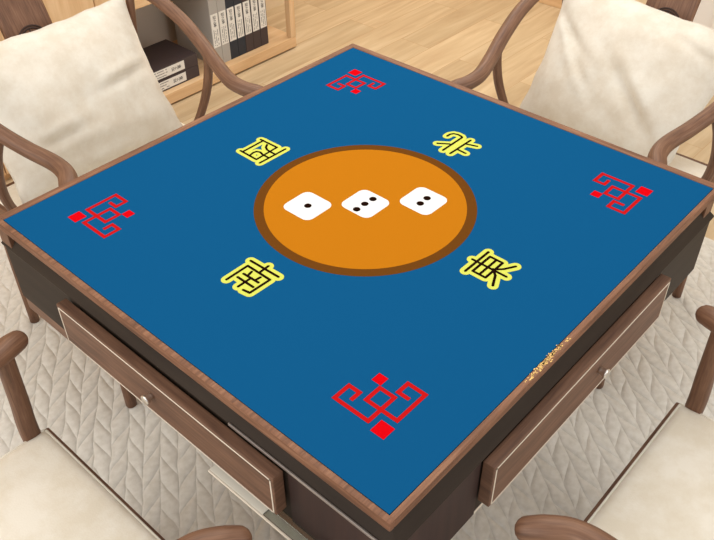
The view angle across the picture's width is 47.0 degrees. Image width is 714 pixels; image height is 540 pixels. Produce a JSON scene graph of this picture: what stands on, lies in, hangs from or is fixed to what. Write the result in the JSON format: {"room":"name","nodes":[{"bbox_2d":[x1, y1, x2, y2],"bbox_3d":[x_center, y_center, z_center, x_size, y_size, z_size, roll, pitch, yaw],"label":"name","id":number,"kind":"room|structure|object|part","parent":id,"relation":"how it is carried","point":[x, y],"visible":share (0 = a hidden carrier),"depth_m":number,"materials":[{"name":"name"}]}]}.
{"room":"games hall","nodes":[
{"label":"games hall","id":0,"kind":"room"},
{"bbox_2d":[265,0,284,10],"bbox_3d":[-1.423,-1.696,2.365,0.120,2.800,5.800,30,49,31],"label":"wall","id":1,"kind":"structure","parent":0,"point":[270,4],"depth_m":4.03,"materials":[{"name":"beige paint"}]},
{"bbox_2d":[5,0,713,239],"bbox_3d":[0.236,0.517,1.939,5.600,0.050,6.200,30,49,31],"label":"floor","id":2,"kind":"structure","parent":0,"point":[446,39],"depth_m":3.75,"materials":[{"name":"brown wood"}]},
{"bbox_2d":[0,0,295,179],"bbox_3d":[-1.212,-1.011,2.692,0.405,1.330,2.388,30,49,31],"label":"bookcase","id":3,"kind":"object","parent":2,"relation":"on","point":[154,26],"visible":0.27,"depth_m":3.49,"materials":[{"name":"brown wood"}]},
{"bbox_3d":[-1.079,-0.930,2.610,0.022,1.250,0.475,30,49,31],"label":"door","id":4,"kind":"part","parent":3,"relation":"part of","materials":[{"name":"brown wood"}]},
{"bbox_3d":[-1.048,-1.128,2.851,0.385,1.300,0.020,30,49,31],"label":"panel","id":5,"kind":"part","parent":3,"relation":"part of","materials":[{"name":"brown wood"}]},
{"bbox_3d":[-0.840,-1.019,2.892,0.018,0.162,0.200,30,49,31],"label":"drawer","id":6,"kind":"part","parent":3,"relation":"part of","materials":[{"name":"brown wood"}]},
{"bbox_3d":[-0.729,-1.198,3.253,0.385,0.033,0.928,30,49,31],"label":"shelf","id":7,"kind":"part","parent":3,"relation":"part of","materials":[{"name":"brown wood"}]},
{"bbox_3d":[-1.358,-1.084,2.803,0.012,1.300,2.388,30,49,31],"label":"panel","id":8,"kind":"part","parent":3,"relation":"part of","materials":[{"name":"beige wood"}]},
{"bbox_2d":[158,64,199,91],"bbox_3d":[-0.823,-0.791,3.334,0.201,0.049,0.300,30,49,31],"label":"storage box","id":9,"kind":"object","parent":3,"relation":"on","point":[190,73],"visible":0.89,"depth_m":3.31,"materials":[{"name":"grey"}]},
{"bbox_2d":[143,39,197,81],"bbox_3d":[-0.823,-0.830,3.301,0.201,0.049,0.300,30,49,31],"label":"storage box","id":10,"kind":"object","parent":9,"relation":"on","point":[166,58],"visible":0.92,"depth_m":3.30,"materials":[{"name":"grey cardboard"}]},
{"bbox_2d":[171,0,222,59],"bbox_3d":[-0.671,-1.050,3.405,0.251,0.350,0.042,30,49,31],"label":"box","id":11,"kind":"object","parent":3,"relation":"on","point":[203,13],"visible":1,"depth_m":3.37,"materials":[{"name":"grey cardboard"}]},
{"bbox_2d":[216,0,230,61],"bbox_3d":[-0.642,-1.071,3.429,0.251,0.350,0.042,30,49,31],"label":"box","id":12,"kind":"object","parent":3,"relation":"on","point":[221,10],"visible":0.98,"depth_m":3.39,"materials":[{"name":"grey cardboard"}]},
{"bbox_3d":[-0.726,-0.885,3.518,0.385,0.047,0.928,30,49,31],"label":"shelf","id":13,"kind":"part","parent":3,"relation":"part of","materials":[{"name":"brown wood"}]},
{"bbox_2d":[225,0,238,58],"bbox_3d":[-0.613,-1.092,3.454,0.251,0.350,0.042,30,49,31],"label":"box","id":14,"kind":"object","parent":3,"relation":"on","point":[229,6],"visible":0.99,"depth_m":3.42,"materials":[{"name":"black"}]},
{"bbox_2d":[233,0,246,55],"bbox_3d":[-0.584,-1.113,3.478,0.251,0.350,0.042,30,49,31],"label":"box","id":15,"kind":"object","parent":3,"relation":"on","point":[237,4],"visible":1,"depth_m":3.44,"materials":[{"name":"black"}]},
{"bbox_2d":[241,0,253,51],"bbox_3d":[-0.554,-1.135,3.503,0.251,0.350,0.042,30,49,31],"label":"box","id":16,"kind":"object","parent":3,"relation":"on","point":[246,11],"visible":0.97,"depth_m":3.47,"materials":[{"name":"grey cardboard"}]},
{"bbox_2d":[249,0,260,48],"bbox_3d":[-0.525,-1.155,3.527,0.251,0.350,0.042,30,49,31],"label":"box","id":17,"kind":"object","parent":3,"relation":"on","point":[253,3],"visible":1,"depth_m":3.50,"materials":[{"name":"grey cardboard"}]},
{"bbox_2d":[257,0,268,45],"bbox_3d":[-0.496,-1.177,3.552,0.251,0.350,0.042,30,49,31],"label":"box","id":18,"kind":"object","parent":3,"relation":"on","point":[261,3],"visible":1,"depth_m":3.53,"materials":[{"name":"grey cardboard"}]},
{"bbox_2d":[0,237,713,539],"bbox_3d":[-0.019,0.581,1.818,3.200,0.014,3.060,30,49,31],"label":"area rug","id":19,"kind":"object","parent":2,"relation":"on","point":[160,474],"visible":0.02,"depth_m":2.02,"materials":[{"name":"beige carpet"}]},
{"bbox_2d":[0,330,251,539],"bbox_3d":[-0.561,0.547,1.173,0.633,0.877,0.650,30,49,31],"label":"armchair","id":20,"kind":"object","parent":19,"relation":"on","point":[48,492],"visible":1,"depth_m":1.34,"materials":[{"name":"beige fabric"}]},
{"bbox_3d":[-0.565,0.377,1.540,0.053,0.663,0.060,30,49,31],"label":"leg","id":21,"kind":"part","parent":20,"relation":"part of","materials":[{"name":"brown wood"}]},
{"bbox_2d":[0,431,157,539],"bbox_3d":[-0.509,0.502,1.211,0.532,0.026,0.436,30,49,31],"label":"seat cushion","id":22,"kind":"object","parent":20,"relation":"on","point":[48,492],"depth_m":1.35,"materials":[{"name":"beige fabric"}]},
{"bbox_3d":[-0.515,0.534,1.228,0.552,0.044,0.476,30,49,31],"label":"seat frame","id":23,"kind":"part","parent":20,"relation":"part of","materials":[{"name":"brown wood"}]},
{"bbox_2d":[0,0,262,407],"bbox_3d":[-0.625,-0.251,2.116,0.650,0.877,0.633,30,49,31],"label":"armchair","id":24,"kind":"object","parent":19,"relation":"on","point":[17,17],"visible":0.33,"depth_m":2.02,"materials":[{"name":"brown wood"}]},
{"bbox_3d":[-0.574,-0.202,2.098,0.476,0.044,0.552,30,49,31],"label":"seat frame","id":25,"kind":"part","parent":24,"relation":"part of","materials":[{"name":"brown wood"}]},
{"bbox_3d":[-0.796,-0.196,1.867,0.055,0.297,0.114,-17,43,-19],"label":"post","id":26,"kind":"part","parent":24,"relation":"part of","materials":[{"name":"brown wood"}]},
{"bbox_3d":[-0.919,-0.169,2.086,0.040,0.794,0.061,-24,45,-25],"label":"leg","id":27,"kind":"part","parent":24,"relation":"part of","materials":[{"name":"brown wood"}]},
{"bbox_2d":[0,0,182,203],"bbox_3d":[-0.702,-0.424,2.042,0.227,0.333,0.508,30,49,31],"label":"throw pillow","id":28,"kind":"object","parent":24,"relation":"on","point":[83,88],"visible":0.9,"depth_m":2.00,"materials":[{"name":"fabric"}]},
{"bbox_2d":[7,124,183,206],"bbox_3d":[-0.567,-0.225,2.070,0.436,0.026,0.532,30,49,31],"label":"seat cushion","id":29,"kind":"object","parent":24,"relation":"on","point":[12,190],"depth_m":2.02,"materials":[{"name":"beige fabric"}]},
{"bbox_3d":[-0.589,0.082,1.889,0.060,0.663,0.053,30,49,31],"label":"leg","id":30,"kind":"part","parent":24,"relation":"part of","materials":[{"name":"brown wood"}]},
{"bbox_3d":[-0.627,-0.494,1.910,0.650,0.240,0.633,30,49,31],"label":"arm rail","id":31,"kind":"part","parent":24,"relation":"part of","materials":[{"name":"brown wood"}]},
{"bbox_3d":[-0.579,-0.414,2.372,0.061,0.794,0.040,19,44,21],"label":"leg","id":32,"kind":"part","parent":24,"relation":"part of","materials":[{"name":"brown wood"}]},
{"bbox_3d":[-0.419,-0.469,2.185,0.114,0.297,0.055,12,42,15],"label":"post","id":33,"kind":"part","parent":24,"relation":"part of","materials":[{"name":"brown wood"}]},
{"bbox_2d":[0,43,713,539],"bbox_3d":[0.017,0.176,1.706,0.971,0.747,0.981,30,49,31],"label":"table","id":34,"kind":"object","parent":19,"relation":"on","point":[286,486],"visible":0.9,"depth_m":1.22,"materials":[{"name":"brown wood"}]},
{"bbox_3d":[-0.288,0.250,1.363,0.915,0.030,0.033,30,49,31],"label":"rail","id":35,"kind":"part","parent":34,"relation":"part of","materials":[{"name":"brown wood"}]},
{"bbox_3d":[-0.326,0.200,1.276,0.018,0.018,0.015,30,49,31],"label":"knob","id":36,"kind":"part","parent":34,"relation":"part of","materials":[{"name":"silver metal"}]},
{"bbox_3d":[-0.305,0.199,1.282,0.531,0.086,0.020,30,49,31],"label":"drawer","id":37,"kind":"part","parent":34,"relation":"part of","materials":[{"name":"brown wood"}]},
{"bbox_2d":[208,464,316,539],"bbox_3d":[-0.095,0.350,1.210,0.285,0.004,0.084,30,49,31],"label":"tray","id":38,"kind":"object","parent":34,"relation":"on","point":[287,524],"depth_m":1.20,"materials":[{"name":"beige"}]},
{"bbox_3d":[-0.025,0.360,1.111,0.187,0.125,0.002,30,49,31],"label":"panel","id":39,"kind":"part","parent":34,"relation":"part of","materials":[{"name":"brown wood"}]},
{"bbox_3d":[0.011,-0.042,1.548,0.937,0.172,0.936,30,49,31],"label":"frame","id":40,"kind":"part","parent":34,"relation":"part of","materials":[{"name":"paint"}]},
{"bbox_2d":[4,48,712,514],"bbox_3d":[0.015,-0.118,1.479,0.894,0.005,0.919,30,49,31],"label":"mat","id":41,"kind":"object","parent":34,"relation":"on","point":[369,254],"visible":1,"depth_m":1.39,"materials":[{"name":"blue fabric"}]},
{"bbox_3d":[0.109,0.356,1.114,0.002,0.125,0.184,30,49,31],"label":"panel","id":42,"kind":"part","parent":34,"relation":"part of","materials":[{"name":"brown wood"}]},
{"bbox_3d":[0.359,0.173,1.303,0.020,0.092,0.532,30,49,31],"label":"drawer","id":43,"kind":"part","parent":34,"relation":"part of","materials":[{"name":"brown wood"}]},
{"bbox_3d":[0.394,0.163,1.310,0.015,0.018,0.018,30,49,31],"label":"knob","id":44,"kind":"part","parent":34,"relation":"part of","materials":[{"name":"silver metal"}]},
{"bbox_2d":[451,0,713,388],"bbox_3d":[0.627,-0.297,2.156,0.633,0.877,0.650,30,49,31],"label":"armchair","id":45,"kind":"object","parent":19,"relation":"on","point":[683,9],"visible":0.2,"depth_m":2.06,"materials":[{"name":"brown wood"}]},
{"bbox_3d":[0.400,-0.497,2.209,0.114,0.297,0.055,-17,43,-19],"label":"post","id":46,"kind":"part","parent":45,"relation":"part of","materials":[{"name":"brown wood"}]},
{"bbox_3d":[0.625,-0.540,1.950,0.633,0.240,0.650,30,49,31],"label":"arm rail","id":47,"kind":"part","parent":45,"relation":"part of","materials":[{"name":"brown wood"}]},
{"bbox_3d":[0.633,0.037,1.927,0.053,0.663,0.060,30,49,31],"label":"leg","id":48,"kind":"part","parent":45,"relation":"part of","materials":[{"name":"brown wood"}]},
{"bbox_2d":[519,0,713,165],"bbox_3d":[0.683,-0.483,2.093,0.519,0.371,0.226,30,49,31],"label":"throw pillow","id":49,"kind":"object","parent":45,"relation":"on","point":[626,74],"visible":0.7,"depth_m":2.05,"materials":[{"name":"fabric"}]},
{"bbox_3d":[0.928,-0.238,2.146,0.040,0.794,0.061,19,44,21],"label":"leg","id":50,"kind":"part","parent":45,"relation":"part of","materials":[{"name":"brown wood"}]},
{"bbox_2d":[669,154,706,177],"bbox_3d":[0.575,-0.266,2.106,0.532,0.026,0.436,30,49,31],"label":"seat cushion","id":51,"kind":"object","parent":45,"relation":"on","point":[681,163],"depth_m":2.09,"materials":[{"name":"beige fabric"}]},
{"bbox_3d":[0.582,-0.244,2.135,0.552,0.044,0.476,30,49,31],"label":"seat frame","id":52,"kind":"part","parent":45,"relation":"part of","materials":[{"name":"brown wood"}]},
{"bbox_3d":[0.819,-0.256,1.919,0.055,0.297,0.114,12,42,15],"label":"post","id":53,"kind":"part","parent":45,"relation":"part of","materials":[{"name":"brown wood"}]},
{"bbox_2d":[514,305,713,539],"bbox_3d":[0.637,0.505,1.210,0.650,0.877,0.633,30,49,31],"label":"armchair","id":54,"kind":"object","parent":19,"relation":"on","point":[665,491],"visible":1,"depth_m":1.35,"materials":[{"name":"beige fabric"}]},
{"bbox_3d":[0.587,0.496,1.261,0.476,0.044,0.552,30,49,31],"label":"seat frame","id":55,"kind":"part","parent":54,"relation":"part of","materials":[{"name":"brown wood"}]},
{"bbox_2d":[589,406,713,539],"bbox_3d":[0.579,0.465,1.244,0.436,0.026,0.532,30,49,31],"label":"seat cushion","id":56,"kind":"object","parent":54,"relation":"on","point":[665,491],"depth_m":1.36,"materials":[{"name":"beige fabric"}]},
{"bbox_3d":[0.602,0.336,1.575,0.060,0.663,0.053,30,49,31],"label":"leg","id":57,"kind":"part","parent":54,"relation":"part of","materials":[{"name":"brown wood"}]},
{"bbox_2d":[635,0,646,4],"bbox_3d":[2.151,-1.739,2.376,5.140,2.800,0.120,30,49,31],"label":"wall","id":58,"kind":"structure","parent":0,"point":[640,1],"depth_m":3.73,"materials":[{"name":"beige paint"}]},
{"bbox_2d":[538,0,561,8],"bbox_3d":[0.732,-1.477,4.163,1.420,0.110,0.020,30,49,31],"label":"baseboard","id":59,"kind":"structure","parent":58,"relation":"attached to","point":[555,3],"depth_m":4.02,"materials":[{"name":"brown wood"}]},
{"bbox_2d":[693,0,713,28],"bbox_3d":[1.789,-1.557,2.745,1.000,2.050,0.125,30,49,31],"label":"door","id":60,"kind":"structure","parent":58,"relation":"in","point":[704,15],"depth_m":3.52,"materials":[{"name":"white paint"}]}
]}

